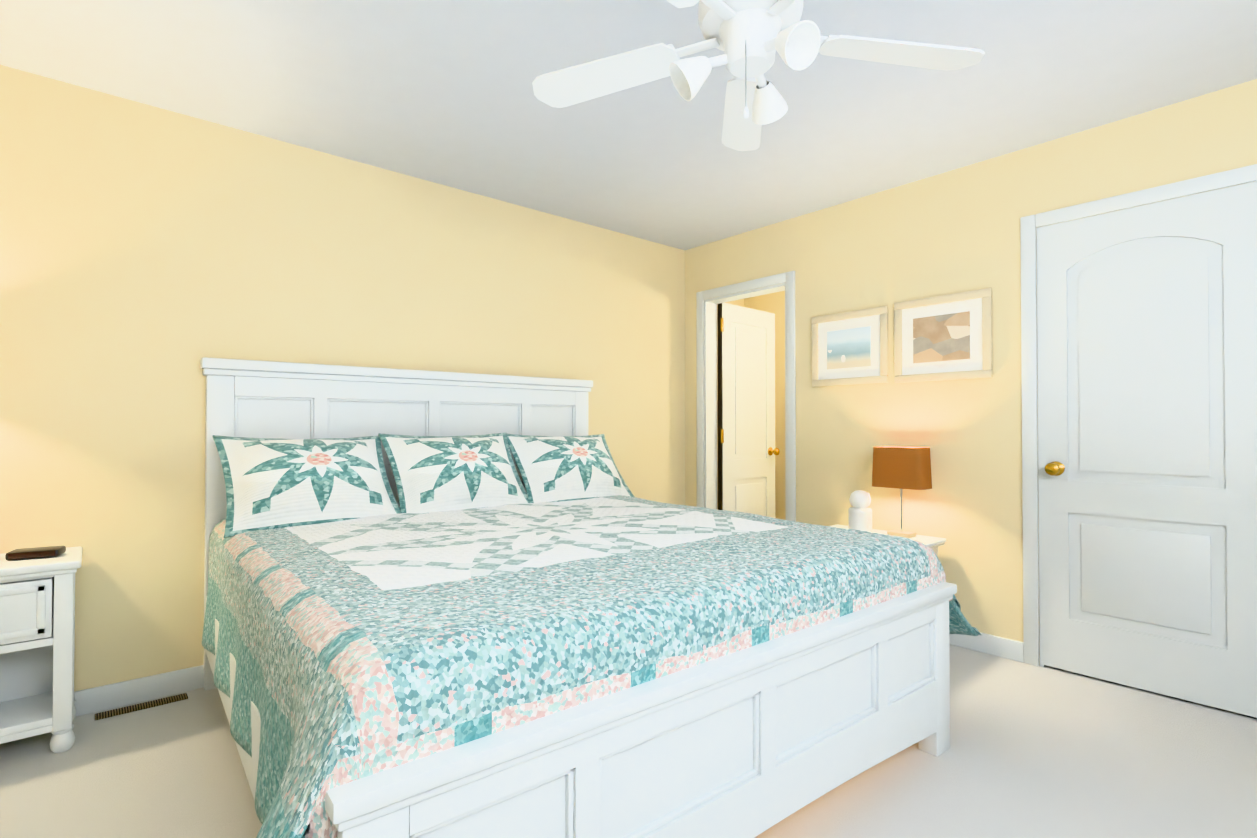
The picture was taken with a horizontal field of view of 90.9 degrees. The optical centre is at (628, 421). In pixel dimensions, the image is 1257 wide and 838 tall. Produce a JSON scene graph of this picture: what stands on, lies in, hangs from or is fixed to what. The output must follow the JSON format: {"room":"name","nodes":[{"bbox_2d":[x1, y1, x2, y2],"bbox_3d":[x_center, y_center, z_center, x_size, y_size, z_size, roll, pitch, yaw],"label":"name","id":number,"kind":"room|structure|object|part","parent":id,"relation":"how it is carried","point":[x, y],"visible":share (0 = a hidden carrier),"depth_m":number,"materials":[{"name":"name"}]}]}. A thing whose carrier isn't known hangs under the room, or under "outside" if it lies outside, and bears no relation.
{"room":"bedroom","nodes":[
{"label":"bedroom","id":0,"kind":"room"},
{"bbox_2d":[0,65,684,691],"bbox_3d":[-1.154,-0.074,3.327,4.313,2.440,0.120,1,-1,-41],"label":"wall","id":1,"kind":"structure","parent":0,"point":[150,257],"depth_m":2.64,"materials":[{"name":"yellow paint"}]},
{"bbox_2d":[74,665,203,715],"bbox_3d":[-1.098,1.098,3.271,4.043,0.095,0.018,1,-1,-41],"label":"baseboard","id":2,"kind":"structure","parent":1,"relation":"attached to","point":[105,697],"depth_m":2.50,"materials":[{"name":"white paint"}]},
{"bbox_2d":[0,644,1256,837],"bbox_3d":[0.623,1.163,2.233,5.583,0.060,5.280,1,-1,-41],"label":"floor","id":3,"kind":"structure","parent":0,"point":[1032,751],"depth_m":1.97,"materials":[{"name":"beige carpet"}]},
{"bbox_2d":[0,546,82,752],"bbox_3d":[-2.233,0.804,2.051,0.625,0.655,0.343,1,-1,-41],"label":"nightstand","id":4,"kind":"object","parent":3,"relation":"on","point":[37,623],"visible":1,"depth_m":2.11,"materials":[{"name":"white paint"}]},
{"bbox_2d":[5,545,65,560],"bbox_3d":[-2.080,0.462,2.172,0.140,0.028,0.092,0,-1,-29],"label":"wooden tray","id":5,"kind":"object","parent":4,"relation":"on","point":[34,552],"visible":0.98,"depth_m":2.14,"materials":[{"name":"brown wood"}]},
{"bbox_2d":[95,693,187,719],"bbox_3d":[-1.932,1.132,2.459,0.290,0.006,0.060,1,-1,-41],"label":"floor vent","id":6,"kind":"object","parent":3,"relation":"in","point":[136,707],"visible":1,"depth_m":2.45,"materials":[{"name":"metal"}]},
{"bbox_2d":[200,357,980,837],"bbox_3d":[-0.307,0.432,2.436,2.522,1.407,2.265,1,-1,-39],"label":"bed","id":7,"kind":"object","parent":3,"relation":"on","point":[452,605],"visible":1,"depth_m":1.61,"materials":[{"name":"teal fabric"}]},
{"bbox_2d":[212,435,406,538],"bbox_3d":[-1.342,0.250,2.625,0.675,0.500,0.281,1,-44,-41],"label":"pillow","id":8,"kind":"object","parent":7,"relation":"on","point":[271,484],"depth_m":2.51,"materials":[{"name":"white fabric"}]},
{"bbox_3d":[-1.031,0.442,3.250,2.015,1.407,0.090,1,-1,-39],"label":"headboard","id":9,"kind":"part","parent":7,"relation":"part of","materials":[{"name":"white paint"}]},
{"bbox_2d":[378,432,536,523],"bbox_3d":[-0.831,0.255,3.035,0.675,0.500,0.281,0,-40,-39],"label":"pillow","id":10,"kind":"object","parent":7,"relation":"on","point":[432,474],"depth_m":2.91,"materials":[{"name":"white fabric"}]},
{"bbox_2d":[501,433,636,508],"bbox_3d":[-0.324,0.259,3.442,0.675,0.500,0.281,1,-43,-37],"label":"pillow","id":11,"kind":"object","parent":7,"relation":"on","point":[563,469],"depth_m":3.31,"materials":[{"name":"white fabric"}]},
{"bbox_3d":[0.329,0.842,1.552,2.011,0.568,0.097,1,-1,-39],"label":"footboard","id":12,"kind":"part","parent":7,"relation":"part of","materials":[{"name":"white paint"}]},
{"bbox_2d":[830,524,946,556],"bbox_3d":[1.286,0.874,3.275,0.437,0.548,0.620,1,-1,-41],"label":"table","id":13,"kind":"object","parent":3,"relation":"on","point":[934,543],"depth_m":3.16,"materials":[{"name":"white paint"}]},
{"bbox_2d":[848,490,872,531],"bbox_3d":[1.231,0.482,3.285,0.122,0.232,0.122,1,-1,-41],"label":"figurine","id":14,"kind":"object","parent":13,"relation":"on","point":[859,515],"visible":0.9,"depth_m":3.24,"materials":[{"name":"white ceramic"}]},
{"bbox_2d":[872,446,931,537],"bbox_3d":[1.425,0.366,3.231,0.150,0.463,0.270,1,-1,-41],"label":"lamp","id":15,"kind":"object","parent":13,"relation":"on","point":[901,468],"visible":0.98,"depth_m":3.17,"materials":[{"name":"brown fabric"}]},
{"bbox_2d":[0,0,1256,249],"bbox_3d":[0.623,-1.336,2.262,5.583,0.060,5.280,1,-1,-41],"label":"ceiling","id":16,"kind":"structure","parent":0,"point":[436,90],"depth_m":2.40,"materials":[{"name":"white paint"}]},
{"bbox_2d":[532,0,984,150],"bbox_3d":[0.292,-1.030,1.551,1.232,0.567,1.257,1,-1,-41],"label":"fan","id":17,"kind":"object","parent":16,"relation":"hanging from","point":[749,38],"visible":1,"depth_m":1.64,"materials":[{"name":"white plastic"}]},
{"bbox_2d":[717,299,744,509],"bbox_3d":[0.610,-0.050,5.454,1.140,2.440,0.120,1,-1,-41],"label":"wall","id":18,"kind":"structure","parent":0,"point":[741,302],"depth_m":5.54,"materials":[{"name":"yellow paint"}]},
{"bbox_2d":[745,291,785,519],"bbox_3d":[1.837,-0.055,5.016,0.120,2.440,2.390,1,-1,-41],"label":"wall","id":19,"kind":"structure","parent":0,"point":[773,303],"depth_m":5.50,"materials":[{"name":"yellow paint"}]},
{"bbox_2d":[894,288,992,382],"bbox_3d":[1.623,-0.432,3.216,0.023,0.440,0.485,1,-1,-41],"label":"framed picture","id":20,"kind":"object","parent":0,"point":[943,337],"depth_m":3.20,"materials":[{"name":"beige wood"}]},
{"bbox_2d":[685,79,1256,665],"bbox_3d":[1.923,-0.078,2.979,0.120,2.440,4.440,1,-1,-41],"label":"wall","id":21,"kind":"structure","parent":0,"point":[949,233],"depth_m":3.18,"materials":[{"name":"yellow paint"}]},
{"bbox_2d":[696,271,795,520],"bbox_3d":[0.825,0.105,4.242,0.152,2.102,0.834,1,-1,-41],"label":"door frame","id":22,"kind":"structure","parent":21,"relation":"attached to","point":[706,333],"depth_m":4.46,"materials":[{"name":"white paint"}]},
{"bbox_2d":[718,303,779,517],"bbox_3d":[0.936,0.140,4.736,0.688,2.020,0.115,1,-1,-41],"label":"hall door","id":23,"kind":"structure","parent":21,"relation":"in","point":[748,451],"depth_m":4.72,"materials":[{"name":"white paint"}]},
{"bbox_2d":[811,306,888,386],"bbox_3d":[1.282,-0.425,3.608,0.023,0.425,0.475,1,-1,-41],"label":"framed picture","id":24,"kind":"object","parent":21,"relation":"attached to","point":[850,348],"visible":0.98,"depth_m":3.59,"materials":[{"name":"beige wood"}]},
{"bbox_2d":[949,632,1023,662],"bbox_3d":[1.460,1.099,3.399,0.014,0.095,1.254,1,-1,-41],"label":"baseboard","id":25,"kind":"structure","parent":21,"relation":"attached to","point":[1011,649],"depth_m":3.02,"materials":[{"name":"white paint"}]},
{"bbox_2d":[1020,164,1256,666],"bbox_3d":[2.202,0.082,2.644,0.136,2.112,0.876,1,-1,-41],"label":"trim","id":26,"kind":"structure","parent":21,"relation":"attached to","point":[1232,178],"depth_m":2.89,"materials":[{"name":"white paint"}]},
{"bbox_2d":[1037,183,1256,717],"bbox_3d":[2.146,0.111,2.590,0.113,2.030,0.754,1,-1,-41],"label":"closet door","id":27,"kind":"structure","parent":21,"relation":"in","point":[1147,381],"depth_m":2.58,"materials":[{"name":"white paint"}]}
]}

